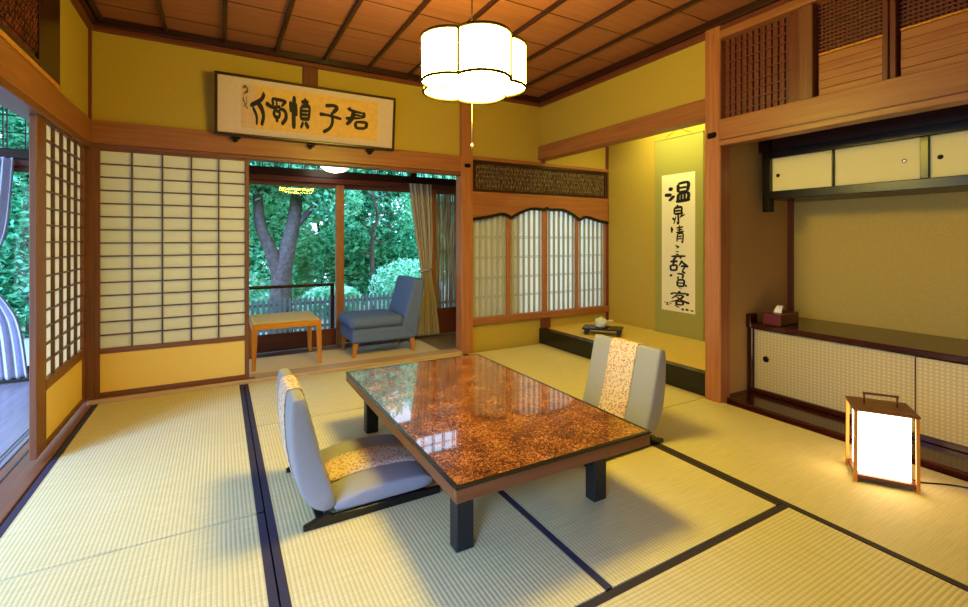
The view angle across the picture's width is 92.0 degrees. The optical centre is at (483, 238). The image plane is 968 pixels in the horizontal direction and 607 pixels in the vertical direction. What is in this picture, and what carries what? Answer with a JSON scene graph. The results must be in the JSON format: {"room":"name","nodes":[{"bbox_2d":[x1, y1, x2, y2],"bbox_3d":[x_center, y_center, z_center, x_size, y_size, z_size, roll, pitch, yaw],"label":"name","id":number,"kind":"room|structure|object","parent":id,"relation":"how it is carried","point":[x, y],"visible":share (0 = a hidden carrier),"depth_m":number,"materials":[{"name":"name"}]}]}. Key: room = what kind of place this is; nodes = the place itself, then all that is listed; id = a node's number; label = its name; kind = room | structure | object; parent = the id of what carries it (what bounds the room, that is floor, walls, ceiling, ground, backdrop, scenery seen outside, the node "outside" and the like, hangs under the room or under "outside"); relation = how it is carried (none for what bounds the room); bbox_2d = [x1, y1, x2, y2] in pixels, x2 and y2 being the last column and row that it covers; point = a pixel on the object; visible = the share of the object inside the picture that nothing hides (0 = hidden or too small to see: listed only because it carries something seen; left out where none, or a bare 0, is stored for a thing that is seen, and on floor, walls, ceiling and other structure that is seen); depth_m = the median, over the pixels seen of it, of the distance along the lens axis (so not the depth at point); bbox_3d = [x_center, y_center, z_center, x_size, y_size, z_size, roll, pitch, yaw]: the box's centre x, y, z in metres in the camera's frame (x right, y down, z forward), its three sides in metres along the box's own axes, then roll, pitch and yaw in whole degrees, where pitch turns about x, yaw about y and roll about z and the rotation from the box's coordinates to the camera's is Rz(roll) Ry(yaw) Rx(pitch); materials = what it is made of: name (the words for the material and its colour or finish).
{"room":"traditional dwelling","nodes":[
{"label":"traditional dwelling","id":0,"kind":"room"},
{"bbox_2d":[58,0,87,116],"bbox_3d":[-1.574,-1.190,1.057,0.102,0.760,5.190,0,0,-29],"label":"wall","id":1,"kind":"structure","parent":0,"point":[73,31],"depth_m":2.93,"materials":[{"name":"yellow paint"}]},
{"bbox_2d":[0,29,89,141],"bbox_3d":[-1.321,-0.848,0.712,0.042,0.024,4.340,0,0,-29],"label":"trim","id":2,"kind":"structure","parent":1,"relation":"attached to","point":[3,35],"depth_m":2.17,"materials":[{"name":"brown wood"}]},
{"bbox_2d":[0,0,59,84],"bbox_3d":[-1.788,-1.155,1.539,0.044,0.590,2.440,0,0,-29],"label":"transom panel","id":3,"kind":"object","parent":2,"relation":"on","point":[33,25],"visible":0.98,"depth_m":2.31,"materials":[{"name":"brown wood"}]},
{"bbox_2d":[0,76,90,147],"bbox_3d":[-1.539,-0.650,1.014,0.120,0.040,5.080,0,0,-29],"label":"trim","id":4,"kind":"structure","parent":1,"relation":"attached to","point":[12,98],"depth_m":2.27,"materials":[{"name":"brown wood"}]},
{"bbox_2d":[70,0,95,28],"bbox_3d":[-1.495,-1.478,1.033,0.055,0.035,5.070,0,0,-29],"label":"trim","id":5,"kind":"structure","parent":1,"relation":"attached to","point":[77,5],"depth_m":3.04,"materials":[{"name":"red wood"}]},
{"bbox_2d":[92,31,604,168],"bbox_3d":[-0.655,-1.190,4.508,5.100,0.760,0.087,0,0,-29],"label":"wall","id":6,"kind":"structure","parent":0,"point":[135,81],"depth_m":3.69,"materials":[{"name":"yellow paint"}]},
{"bbox_2d":[88,29,91,119],"bbox_3d":[-2.768,-1.150,3.268,0.040,0.640,0.044,0,0,-29],"label":"trim","id":7,"kind":"structure","parent":6,"relation":"attached to","point":[89,30],"depth_m":3.26,"materials":[{"name":"red wood"}]},
{"bbox_2d":[90,120,460,171],"bbox_3d":[-1.509,-0.750,3.986,2.900,0.160,0.095,0,0,-29],"label":"wooden beam","id":8,"kind":"structure","parent":6,"relation":"attached to","point":[101,132],"depth_m":3.74,"materials":[{"name":"brown wood"}]},
{"bbox_2d":[91,143,460,175],"bbox_3d":[-1.515,-0.654,3.997,2.900,0.032,0.090,0,0,-29],"label":"trim","id":9,"kind":"structure","parent":6,"relation":"attached to","point":[95,145],"depth_m":3.87,"materials":[{"name":"brown wood"}]},
{"bbox_2d":[302,66,317,85],"bbox_3d":[-1.488,-1.150,3.995,0.125,0.640,0.040,0,0,-29],"label":"trim","id":10,"kind":"structure","parent":6,"relation":"attached to","point":[309,75],"depth_m":3.97,"materials":[{"name":"red wood"}]},
{"bbox_2d":[306,144,314,148],"bbox_3d":[-1.456,-0.776,3.924,0.070,0.042,0.035,0,0,-29],"label":"peg","id":11,"kind":"object","parent":6,"relation":"attached to","point":[311,146],"visible":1,"depth_m":3.92,"materials":[{"name":"brown metal"}]},
{"bbox_2d":[214,70,395,150],"bbox_3d":[-1.430,-1.038,3.899,1.420,0.470,0.078,0,0,-29],"label":"calligraphy","id":12,"kind":"object","parent":11,"relation":"on","point":[244,105],"visible":1,"depth_m":3.85,"materials":[{"name":"beige paper"}]},
{"bbox_2d":[88,17,539,106],"bbox_3d":[-1.072,-1.478,4.210,3.920,0.035,0.055,0,0,-29],"label":"trim","id":13,"kind":"structure","parent":6,"relation":"attached to","point":[97,28],"depth_m":3.76,"materials":[{"name":"red wood"}]},
{"bbox_2d":[456,102,472,353],"bbox_3d":[-0.194,-0.150,4.729,0.130,2.660,0.147,0,0,-29],"label":"trim","id":14,"kind":"structure","parent":6,"relation":"attached to","point":[464,182],"depth_m":4.68,"materials":[{"name":"brown wood"}]},
{"bbox_2d":[473,156,608,172],"bbox_3d":[0.686,-0.823,5.225,1.900,0.035,0.080,0,0,-29],"label":"trim","id":15,"kind":"structure","parent":6,"relation":"attached to","point":[474,157],"depth_m":5.13,"materials":[{"name":"brown wood"}]},
{"bbox_2d":[605,146,608,319],"bbox_3d":[1.491,-0.180,5.681,0.050,2.340,0.060,0,0,-29],"label":"trim","id":16,"kind":"structure","parent":6,"relation":"attached to","point":[606,148],"depth_m":5.65,"materials":[{"name":"red wood"}]},
{"bbox_2d":[87,0,754,96],"bbox_3d":[0.611,-1.562,2.270,5.100,0.076,5.250,0,0,-29],"label":"ceiling","id":17,"kind":"structure","parent":0,"point":[568,41],"depth_m":3.33,"materials":[{"name":"brown wood"}]},
{"bbox_2d":[420,0,527,147],"bbox_3d":[-0.063,-1.008,2.391,0.556,1.084,0.555,0,0,-29],"label":"pendant lamp","id":18,"kind":"object","parent":17,"relation":"hanging from","point":[477,62],"visible":1,"depth_m":2.20,"materials":[{"name":"beige paper"}]},
{"bbox_2d":[423,71,524,101],"bbox_3d":[-0.063,-0.785,2.391,0.530,0.001,0.529,0,0,-29],"label":"diffuser","id":19,"kind":"object","parent":18,"relation":"attached to","point":[476,87],"depth_m":2.40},
{"bbox_2d":[0,332,966,606],"bbox_3d":[-0.110,1.212,2.448,6.180,0.115,6.270,0,0,-29],"label":"floor","id":20,"kind":"structure","parent":0,"point":[14,394],"depth_m":3.36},
{"bbox_2d":[0,166,28,380],"bbox_3d":[-3.789,0.278,3.854,1.060,1.745,0.040,0,0,-29],"label":"window","id":21,"kind":"structure","parent":20,"relation":"on","point":[16,168],"depth_m":3.83,"materials":[{"name":"brown wood"}]},
{"bbox_2d":[0,404,91,526],"bbox_3d":[-1.585,1.167,0.999,0.234,0.046,5.100,0,0,-29],"label":"trim","id":22,"kind":"structure","parent":20,"relation":"on","point":[18,473],"depth_m":2.34,"materials":[{"name":"brown wood"}]},
{"bbox_2d":[29,114,85,459],"bbox_3d":[-2.521,0.238,2.790,0.030,1.753,1.000,0,0,-29],"label":"door","id":23,"kind":"structure","parent":22,"relation":"on","point":[57,162],"depth_m":2.62,"materials":[{"name":"white paper"}]},
{"bbox_2d":[82,147,94,404],"bbox_3d":[-2.791,0.265,3.284,0.096,1.830,0.105,0,0,-29],"label":"trim","id":24,"kind":"structure","parent":20,"relation":"on","point":[90,152],"depth_m":3.25,"materials":[{"name":"brown wood"}]},
{"bbox_2d":[0,384,263,581],"bbox_3d":[-1.819,1.164,2.606,0.924,0.031,1.976,0,0,-29],"label":"mat","id":25,"kind":"object","parent":20,"relation":"on","point":[135,472],"visible":0.84,"depth_m":2.20,"materials":[{"name":"beige wicker"}]},
{"bbox_2d":[0,512,278,606],"bbox_3d":[-0.844,1.164,0.883,0.924,0.031,1.961,0,0,-29],"label":"mat","id":26,"kind":"object","parent":20,"relation":"on","point":[228,564],"visible":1,"depth_m":1.58,"materials":[{"name":"beige wicker"}]},
{"bbox_2d":[14,159,455,352],"bbox_3d":[-2.201,0.250,4.764,4.820,1.800,0.140,0,0,-29],"label":"window","id":27,"kind":"structure","parent":20,"relation":"on","point":[332,336],"depth_m":5.01,"materials":[{"name":"brown wood"}]},
{"bbox_2d":[0,148,455,185],"bbox_3d":[-2.199,-0.690,4.759,4.820,0.080,0.150,0,0,-29],"label":"trim","id":28,"kind":"structure","parent":27,"relation":"on","point":[4,152],"depth_m":4.97,"materials":[{"name":"brown wood"}]},
{"bbox_2d":[0,157,28,379],"bbox_3d":[-3.920,0.233,3.647,0.544,1.766,0.117,0,0,-32],"label":"curtain","id":29,"kind":"object","parent":28,"relation":"hanging from","point":[13,362],"visible":1,"depth_m":3.72,"materials":[{"name":"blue fabric"}]},
{"bbox_2d":[0,106,454,178],"bbox_3d":[-2.194,-0.925,4.761,4.730,0.390,0.018,0,0,-29],"label":"window","id":30,"kind":"structure","parent":28,"relation":"on","point":[2,114],"depth_m":3.82,"materials":[{"name":"clear glass"}]},
{"bbox_2d":[409,183,438,335],"bbox_3d":[-0.702,0.245,5.465,0.376,1.771,0.117,0,0,-23],"label":"curtain","id":31,"kind":"object","parent":28,"relation":"hanging from","point":[420,194],"visible":0.95,"depth_m":5.46,"materials":[{"name":"beige fabric"}]},
{"bbox_2d":[244,368,364,427],"bbox_3d":[-1.244,1.164,3.513,0.958,0.031,0.964,0,0,-29],"label":"mat","id":32,"kind":"object","parent":20,"relation":"on","point":[326,393],"visible":0.67,"depth_m":3.39,"materials":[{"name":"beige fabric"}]},
{"bbox_2d":[249,340,438,373],"bbox_3d":[-1.346,1.151,4.593,1.780,0.008,0.670,0,0,-29],"label":"carpet runner","id":33,"kind":"object","parent":20,"relation":"on","point":[308,359],"visible":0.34,"depth_m":4.56,"materials":[{"name":"beige carpet"}]},
{"bbox_2d":[249,311,321,371],"bbox_3d":[-1.893,0.941,4.421,0.580,0.413,0.580,0,0,-29],"label":"side table","id":34,"kind":"object","parent":33,"relation":"on","point":[257,322],"visible":0.91,"depth_m":4.29,"materials":[{"name":"brown wood"}]},
{"bbox_2d":[338,275,423,358],"bbox_3d":[-1.072,0.775,4.851,0.762,0.743,0.550,0,0,-29],"label":"lounge chair","id":35,"kind":"object","parent":33,"relation":"on","point":[401,320],"visible":1,"depth_m":4.71,"materials":[{"name":"blue fabric"}]},
{"bbox_2d":[338,309,402,329],"bbox_3d":[-1.166,0.817,4.798,0.545,0.110,0.550,0,0,-29],"label":"seat cushion","id":36,"kind":"object","parent":35,"relation":"on","point":[376,319],"depth_m":4.63,"materials":[{"name":"blue fabric"}]},
{"bbox_2d":[335,185,409,342],"bbox_3d":[-1.124,0.278,5.413,1.165,1.745,0.040,0,0,-29],"label":"window","id":37,"kind":"structure","parent":20,"relation":"on","point":[346,187],"depth_m":5.23,"materials":[{"name":"brown wood"}]},
{"bbox_2d":[366,354,464,368],"bbox_3d":[-0.389,1.164,3.994,0.988,0.031,0.968,0,0,-29],"label":"mat","id":38,"kind":"object","parent":20,"relation":"on","point":[462,354],"visible":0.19,"depth_m":4.38,"materials":[{"name":"beige wicker"}]},
{"bbox_2d":[251,408,611,606],"bbox_3d":[-0.497,1.164,2.193,0.959,0.031,2.039,0,0,-29],"label":"mat","id":39,"kind":"object","parent":20,"relation":"on","point":[402,555],"visible":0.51,"depth_m":1.70,"materials":[{"name":"beige wicker"}]},
{"bbox_2d":[277,368,439,531],"bbox_3d":[-0.611,0.889,2.199,0.638,0.522,0.554,0,0,-29],"label":"chair","id":40,"kind":"object","parent":39,"relation":"on","point":[369,474],"visible":0.98,"depth_m":2.00,"materials":[{"name":"grey fabric"}]},
{"bbox_2d":[320,434,432,509],"bbox_3d":[-0.549,1.083,2.234,0.445,0.074,0.530,0,0,-29],"label":"seat cushion","id":41,"kind":"object","parent":40,"relation":"on","point":[376,471],"depth_m":2.10,"materials":[{"name":"grey fabric"}]},
{"bbox_2d":[346,354,650,552],"bbox_3d":[-0.069,0.977,2.397,0.910,0.342,1.520,0,0,-29],"label":"table","id":42,"kind":"object","parent":39,"relation":"on","point":[478,425],"visible":1,"depth_m":2.04,"materials":[{"name":"wood"}]},
{"bbox_2d":[431,190,455,333],"bbox_3d":[-0.386,0.278,5.779,0.580,1.745,0.040,0,0,-29],"label":"window","id":43,"kind":"structure","parent":20,"relation":"on","point":[446,316],"depth_m":5.68,"materials":[{"name":"brown wood"}]},
{"bbox_2d":[465,344,704,408],"bbox_3d":[0.712,1.164,4.031,0.954,0.031,1.988,0,0,-29],"label":"mat","id":44,"kind":"object","parent":20,"relation":"on","point":[566,372],"visible":0.31,"depth_m":4.18,"materials":[{"name":"beige wicker"}]},
{"bbox_2d":[503,444,779,588],"bbox_3d":[0.355,1.164,2.677,0.988,0.031,2.043,0,0,-29],"label":"mat","id":45,"kind":"object","parent":20,"relation":"on","point":[659,505],"visible":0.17,"depth_m":1.98,"materials":[{"name":"beige wicker"}]},
{"bbox_2d":[583,334,665,466],"bbox_3d":[0.649,0.889,2.749,0.638,0.522,0.554,0,0,-31],"label":"chair","id":46,"kind":"object","parent":45,"relation":"on","point":[626,379],"visible":0.61,"depth_m":2.77,"materials":[{"name":"grey fabric"}]},
{"bbox_2d":[577,504,967,606],"bbox_3d":[0.676,1.164,1.130,1.953,0.031,0.954,0,0,-29],"label":"mat","id":47,"kind":"object","parent":20,"relation":"on","point":[782,556],"visible":1,"depth_m":1.59,"materials":[{"name":"beige wicker"}]},
{"bbox_2d":[652,398,967,591],"bbox_3d":[1.686,1.164,2.310,0.954,0.031,1.953,0,0,-29],"label":"mat","id":48,"kind":"object","parent":20,"relation":"on","point":[805,471],"visible":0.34,"depth_m":2.18,"materials":[{"name":"beige wicker"}]},
{"bbox_2d":[845,392,967,494],"bbox_3d":[2.176,0.948,2.100,0.854,0.404,0.204,0,0,29],"label":"lantern","id":49,"kind":"object","parent":48,"relation":"on","point":[881,429],"visible":1,"depth_m":2.19,"materials":[{"name":"white paper"}]},
{"bbox_2d":[748,327,967,453],"bbox_3d":[2.675,0.885,2.760,0.585,0.470,1.930,0,0,-29],"label":"base cabinet","id":50,"kind":"object","parent":20,"relation":"on","point":[815,374],"visible":0.9,"depth_m":2.88,"materials":[{"name":"paper"}]},
{"bbox_2d":[751,317,967,363],"bbox_3d":[2.682,0.632,2.738,0.595,0.034,1.905,0,0,-29],"label":"countertop","id":51,"kind":"structure","parent":50,"relation":"on","point":[933,346],"depth_m":2.92,"materials":[{"name":"paint"}]},
{"bbox_2d":[746,313,756,326],"bbox_3d":[1.981,0.600,3.458,0.085,0.099,0.035,0,0,-29],"label":"trim","id":52,"kind":"structure","parent":51,"relation":"on","point":[750,317],"depth_m":3.44,"materials":[{"name":"paint"}]},
{"bbox_2d":[763,305,798,326],"bbox_3d":[2.148,0.546,3.381,0.260,0.138,0.124,0,0,-33],"label":"tissue box","id":53,"kind":"object","parent":51,"relation":"on","point":[779,317],"visible":1,"depth_m":3.33,"materials":[{"name":"red paint"}]},
{"bbox_2d":[473,312,604,352],"bbox_3d":[0.702,1.025,5.277,1.980,0.350,0.085,0,0,-29],"label":"wall","id":54,"kind":"structure","parent":0,"point":[503,335],"depth_m":5.02,"materials":[{"name":"yellow paint"}]},
{"bbox_2d":[87,376,254,400],"bbox_3d":[-2.305,1.133,3.516,1.050,0.035,0.050,0,0,-29],"label":"trim","id":55,"kind":"structure","parent":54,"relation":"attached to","point":[254,376],"depth_m":3.48,"materials":[{"name":"brown wood"}]},
{"bbox_2d":[95,148,248,397],"bbox_3d":[-2.314,0.238,3.522,0.970,1.753,0.030,0,0,-29],"label":"door","id":56,"kind":"structure","parent":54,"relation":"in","point":[172,230],"depth_m":3.50,"materials":[{"name":"beige paper"}]},
{"bbox_2d":[87,348,462,405],"bbox_3d":[-1.517,1.155,4.011,2.910,0.070,0.165,0,0,-29],"label":"trim","id":57,"kind":"structure","parent":54,"relation":"attached to","point":[321,369],"depth_m":3.99,"materials":[{"name":"brown wood"}]},
{"bbox_2d":[473,191,608,317],"bbox_3d":[0.686,0.160,5.225,1.900,1.290,0.080,0,0,-29],"label":"window","id":58,"kind":"structure","parent":54,"relation":"in","point":[531,261],"depth_m":5.18,"materials":[{"name":"white paper"}]},
{"bbox_2d":[473,160,606,198],"bbox_3d":[0.679,-0.645,5.210,1.848,0.320,0.040,0,0,-29],"label":"transom panel","id":59,"kind":"object","parent":58,"relation":"on","point":[488,176],"visible":0.99,"depth_m":5.16,"materials":[{"name":"brown wood"}]},
{"bbox_2d":[473,305,609,324],"bbox_3d":[0.680,0.840,5.236,1.900,0.070,0.115,0,0,-29],"label":"trim","id":60,"kind":"structure","parent":54,"relation":"on","point":[592,309],"depth_m":5.12,"materials":[{"name":"brown wood"}]},
{"bbox_2d":[540,317,550,327],"bbox_3d":[0.677,1.005,5.215,0.115,0.290,0.070,0,0,-29],"label":"trim","id":61,"kind":"structure","parent":54,"relation":"attached to","point":[544,322],"depth_m":5.18,"materials":[{"name":"red wood"}]},
{"bbox_2d":[540,41,704,145],"bbox_3d":[1.154,-1.290,4.312,0.085,0.560,2.070,0,0,-29],"label":"wall","id":62,"kind":"structure","parent":0,"point":[676,79],"depth_m":4.03,"materials":[{"name":"yellow paint"}]},
{"bbox_2d":[538,99,704,160],"bbox_3d":[1.161,-0.948,4.305,0.140,0.145,2.050,0,0,-29],"label":"trim","id":63,"kind":"structure","parent":62,"relation":"attached to","point":[691,114],"depth_m":4.02,"materials":[{"name":"brown wood"}]},
{"bbox_2d":[550,321,704,369],"bbox_3d":[1.596,1.070,4.556,0.935,0.160,2.080,0,0,-29],"label":"floor","id":64,"kind":"structure","parent":0,"point":[686,351],"depth_m":4.55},
{"bbox_2d":[582,324,623,336],"bbox_3d":[1.238,0.954,4.859,0.400,0.072,0.220,0,0,20],"label":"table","id":65,"kind":"object","parent":64,"relation":"on","point":[586,327],"visible":1,"depth_m":4.80,"materials":[{"name":"black paint"}]},
{"bbox_2d":[582,324,623,331],"bbox_3d":[1.238,0.926,4.859,0.400,0.017,0.220,0,0,20],"label":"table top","id":66,"kind":"object","parent":65,"relation":"on","point":[586,327],"depth_m":4.80,"materials":[{"name":"black paint"}]},
{"bbox_2d":[594,316,612,327],"bbox_3d":[1.233,0.863,4.859,0.143,0.110,0.168,0,0,-29],"label":"pot","id":67,"kind":"object","parent":65,"relation":"on","point":[600,322],"visible":1,"depth_m":4.82,"materials":[{"name":"grey ceramic"}]},
{"bbox_2d":[594,320,606,327],"bbox_3d":[1.219,0.879,4.872,0.132,0.078,0.132,0,0,-29],"label":"bowl","id":68,"kind":"object","parent":67,"relation":"attached to","point":[598,323],"depth_m":4.82,"materials":[{"name":"grey ceramic"}]},
{"bbox_2d":[609,123,704,340],"bbox_3d":[1.988,-0.185,4.893,0.080,2.770,2.440,0,0,-29],"label":"wall","id":69,"kind":"structure","parent":0,"point":[631,163],"depth_m":5.32,"materials":[{"name":"yellow paint"}]},
{"bbox_2d":[473,195,608,223],"bbox_3d":[0.687,-0.314,5.188,1.855,0.273,0.035,0,0,-29],"label":"trim","id":70,"kind":"structure","parent":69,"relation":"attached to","point":[484,207],"depth_m":5.10,"materials":[{"name":"brown wood"}]},
{"bbox_2d":[652,129,704,341],"bbox_3d":[1.978,-0.158,4.778,0.038,2.364,0.702,0,0,-29],"label":"scroll","id":71,"kind":"object","parent":69,"relation":"hanging from","point":[679,160],"visible":0.9,"depth_m":4.76,"materials":[{"name":"green fabric"}]},
{"bbox_2d":[730,142,786,393],"bbox_3d":[2.109,-0.195,3.603,0.980,2.750,0.085,0,0,-29],"label":"wall","id":72,"kind":"structure","parent":0,"point":[758,239],"depth_m":3.49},
{"bbox_2d":[539,328,704,396],"bbox_3d":[1.152,1.067,4.300,0.090,0.165,2.050,0,0,-29],"label":"trim","id":73,"kind":"structure","parent":72,"relation":"attached to","point":[691,379],"depth_m":4.43,"materials":[{"name":"black paint"}]},
{"bbox_2d":[705,26,729,403],"bbox_3d":[1.666,-0.165,3.344,0.137,2.690,0.120,0,0,-29],"label":"wooden post","id":74,"kind":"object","parent":72,"relation":"attached to","point":[717,157],"depth_m":3.31,"materials":[{"name":"brown wood"}]},
{"bbox_2d":[727,391,967,481],"bbox_3d":[2.314,1.151,2.536,0.275,0.058,1.935,0,0,-29],"label":"trim","id":75,"kind":"structure","parent":72,"relation":"attached to","point":[936,458],"depth_m":2.84,"materials":[{"name":"paint"}]},
{"bbox_2d":[794,192,967,364],"bbox_3d":[2.987,0.015,2.885,0.080,2.330,2.040,0,0,-29],"label":"wall","id":76,"kind":"structure","parent":0,"point":[900,263],"depth_m":3.21,"materials":[{"name":"beige paint"}]},
{"bbox_2d":[787,201,793,310],"bbox_3d":[2.446,-0.090,3.728,0.030,1.420,0.040,0,0,-29],"label":"trim","id":77,"kind":"structure","parent":76,"relation":"attached to","point":[790,205],"depth_m":3.71,"materials":[{"name":"red wood"}]},
{"bbox_2d":[759,104,967,211],"bbox_3d":[2.735,-0.490,2.782,0.460,0.580,1.950,0,0,-29],"label":"upper cabinet","id":78,"kind":"object","parent":76,"relation":"attached to","point":[923,152],"visible":0.96,"depth_m":2.92,"materials":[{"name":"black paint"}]},
{"bbox_2d":[770,175,967,201],"bbox_3d":[2.754,-0.320,2.759,0.450,0.060,1.890,0,0,-29],"label":"shelf","id":79,"kind":"object","parent":78,"relation":"attached to","point":[921,184],"depth_m":2.95,"materials":[{"name":"black paint"}]},
{"bbox_2d":[900,0,901,75],"bbox_3d":[2.473,-1.200,2.066,0.060,0.740,2.960,0,0,-29],"label":"wall","id":80,"kind":"structure","parent":0,"point":[901,0],"depth_m":2.48,"materials":[{"name":"brown wood"}]},
{"bbox_2d":[719,0,828,40],"bbox_3d":[2.407,-1.423,2.011,0.110,0.055,2.930,0,0,-29],"label":"trim","id":81,"kind":"structure","parent":80,"relation":"attached to","point":[783,11],"depth_m":3.00,"materials":[{"name":"brown wood"}]},
{"bbox_2d":[719,60,967,146],"bbox_3d":[2.409,-0.743,2.012,0.105,0.185,2.930,0,0,-29],"label":"wooden beam","id":82,"kind":"structure","parent":80,"relation":"attached to","point":[951,78],"depth_m":2.56,"materials":[{"name":"brown wood"}]},
{"bbox_2d":[724,3,820,117],"bbox_3d":[1.829,-1.115,3.034,0.083,0.560,0.600,0,0,-29],"label":"lattice panel","id":83,"kind":"object","parent":82,"relation":"on","point":[777,63],"visible":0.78,"depth_m":3.00,"materials":[{"name":"red wood"}]},
{"bbox_2d":[818,0,899,95],"bbox_3d":[2.079,-1.115,2.612,0.081,0.560,0.380,0,0,-29],"label":"lattice panel","id":84,"kind":"object","parent":82,"relation":"on","point":[860,39],"visible":0.94,"depth_m":2.60,"materials":[{"name":"brown wood"}]},
{"bbox_2d":[899,0,967,75],"bbox_3d":[2.312,-1.115,2.200,0.081,0.560,0.563,0,0,-29],"label":"lattice panel","id":85,"kind":"object","parent":82,"relation":"on","point":[934,34],"visible":0.93,"depth_m":2.32,"materials":[{"name":"brown wood"}]},
{"bbox_2d":[719,90,967,140],"bbox_3d":[2.389,-0.689,2.001,0.072,0.007,2.930,0,0,-29],"label":"trim","id":86,"kind":"structure","parent":80,"relation":"attached to","point":[967,90],"depth_m":2.55,"materials":[{"name":"red wood"}]},
{"bbox_3d":[-2.095,-1.240,4.565,5.050,0.060,1.430,0,0,-30],"label":"ceiling","id":87,"kind":"structure","parent":0,"visible":0},
{"bbox_2d":[320,166,348,172],"bbox_3d":[-1.483,-0.934,4.653,0.330,0.552,0.330,0,0,-29],"label":"ceiling lamp","id":88,"kind":"object","parent":87,"relation":"attached to","point":[328,169],"visible":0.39,"depth_m":4.59,"materials":[{"name":"beige"}]},
{"bbox_3d":[2.430,-1.510,2.041,0.040,0.120,2.960,0,0,-30],"label":"wall","id":89,"kind":"structure","parent":0,"visible":0},
{"bbox_2d":[538,0,792,106],"bbox_3d":[1.865,-1.522,2.922,0.075,0.055,5.050,0,0,-29],"label":"trim","id":90,"kind":"structure","parent":89,"relation":"attached to","point":[755,5],"depth_m":3.63,"materials":[{"name":"brown wood"}]},
{"label":"outside","id":91,"kind":"structure","parent":0,"visible":0},
{"bbox_2d":[17,280,444,365],"bbox_3d":[-2.462,1.575,4.352,28.000,0.050,26.000,0,0,-29],"label":"ground","id":92,"kind":"structure","parent":91,"point":[26,340],"depth_m":8.00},
{"bbox_2d":[0,105,28,337],"bbox_3d":[-7.379,-0.567,7.266,3.112,4.741,1.184,0,0,-27],"label":"trees","id":93,"kind":"object","parent":92,"relation":"on","point":[14,251],"visible":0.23,"depth_m":7.10,"materials":[{"name":"green plant"}]},
{"bbox_2d":[25,283,333,327],"bbox_3d":[-3.111,1.049,5.133,2.840,1.002,0.040,0,0,-29],"label":"handrail","id":94,"kind":"object","parent":92,"relation":"on","point":[331,285],"visible":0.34,"depth_m":5.70,"materials":[{"name":"brown wood"}]},
{"bbox_2d":[249,271,269,315],"bbox_3d":[-4.061,1.026,7.577,1.254,1.088,0.878,0,0,-29],"label":"bush","id":95,"kind":"object","parent":92,"relation":"on","point":[261,294],"visible":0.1,"depth_m":7.64,"materials":[{"name":"green plant"}]},
{"bbox_2d":[249,186,313,313],"bbox_3d":[-4.445,-0.206,8.913,2.835,3.758,1.154,0,0,-26],"label":"shrub","id":96,"kind":"object","parent":92,"relation":"on","point":[257,256],"visible":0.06,"depth_m":8.85,"materials":[{"name":"green plant"}]},
{"bbox_2d":[249,161,366,333],"bbox_3d":[-3.354,-0.208,7.340,3.008,3.557,1.768,0,0,-19],"label":"maple tree","id":97,"kind":"object","parent":92,"relation":"on","point":[280,263],"visible":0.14,"depth_m":7.33,"materials":[{"name":"grey plant"}]},
{"bbox_2d":[292,193,359,305],"bbox_3d":[-3.722,-0.108,10.744,2.335,3.362,1.187,0,0,-29],"label":"shrub","id":98,"kind":"object","parent":92,"relation":"on","point":[302,262],"visible":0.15,"depth_m":10.30,"materials":[{"name":"green plant"}]},
{"bbox_2d":[301,284,360,319],"bbox_3d":[-2.496,1.143,7.657,1.052,0.853,0.855,0,0,-29],"label":"bush","id":99,"kind":"object","parent":92,"relation":"on","point":[322,291],"visible":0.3,"depth_m":7.48,"materials":[{"name":"green plant"}]},
{"bbox_2d":[249,289,440,334],"bbox_3d":[-2.304,1.200,7.099,3.620,0.700,0.043,0,0,-29],"label":"picket fence","id":100,"kind":"object","parent":92,"relation":"on","point":[375,298],"visible":0.25,"depth_m":6.99,"materials":[{"name":"grey wood"}]},
{"bbox_2d":[348,170,400,309],"bbox_3d":[-2.120,0.110,9.108,1.096,2.924,0.366,0,0,-29],"label":"tree","id":101,"kind":"object","parent":92,"relation":"on","point":[356,256],"visible":0.72,"depth_m":9.08,"materials":[{"name":"plant"}]},
{"bbox_2d":[308,170,444,308],"bbox_3d":[-2.115,-0.421,10.239,3.302,3.986,1.244,0,0,-29],"label":"tree","id":102,"kind":"object","parent":92,"relation":"on","point":[357,237],"visible":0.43,"depth_m":9.80,"materials":[{"name":"green plant"}]},
{"bbox_2d":[367,258,440,308],"bbox_3d":[-1.425,0.955,8.622,1.428,1.230,0.871,0,0,-29],"label":"bush","id":103,"kind":"object","parent":92,"relation":"on","point":[389,285],"visible":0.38,"depth_m":8.40,"materials":[{"name":"green plant"}]},
{"bbox_2d":[396,172,455,277],"bbox_3d":[-1.077,-0.817,12.273,2.765,4.777,1.201,0,0,-32],"label":"shrub","id":104,"kind":"object","parent":92,"relation":"on","point":[418,174],"visible":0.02,"depth_m":11.74,"materials":[{"name":"green plant"}]},
{"bbox_2d":[436,194,455,307],"bbox_3d":[-0.449,0.255,5.931,0.620,1.910,0.034,0,0,-29],"label":"screen","id":105,"kind":"object","parent":92,"relation":"on","point":[445,203],"visible":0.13,"depth_m":5.91,"materials":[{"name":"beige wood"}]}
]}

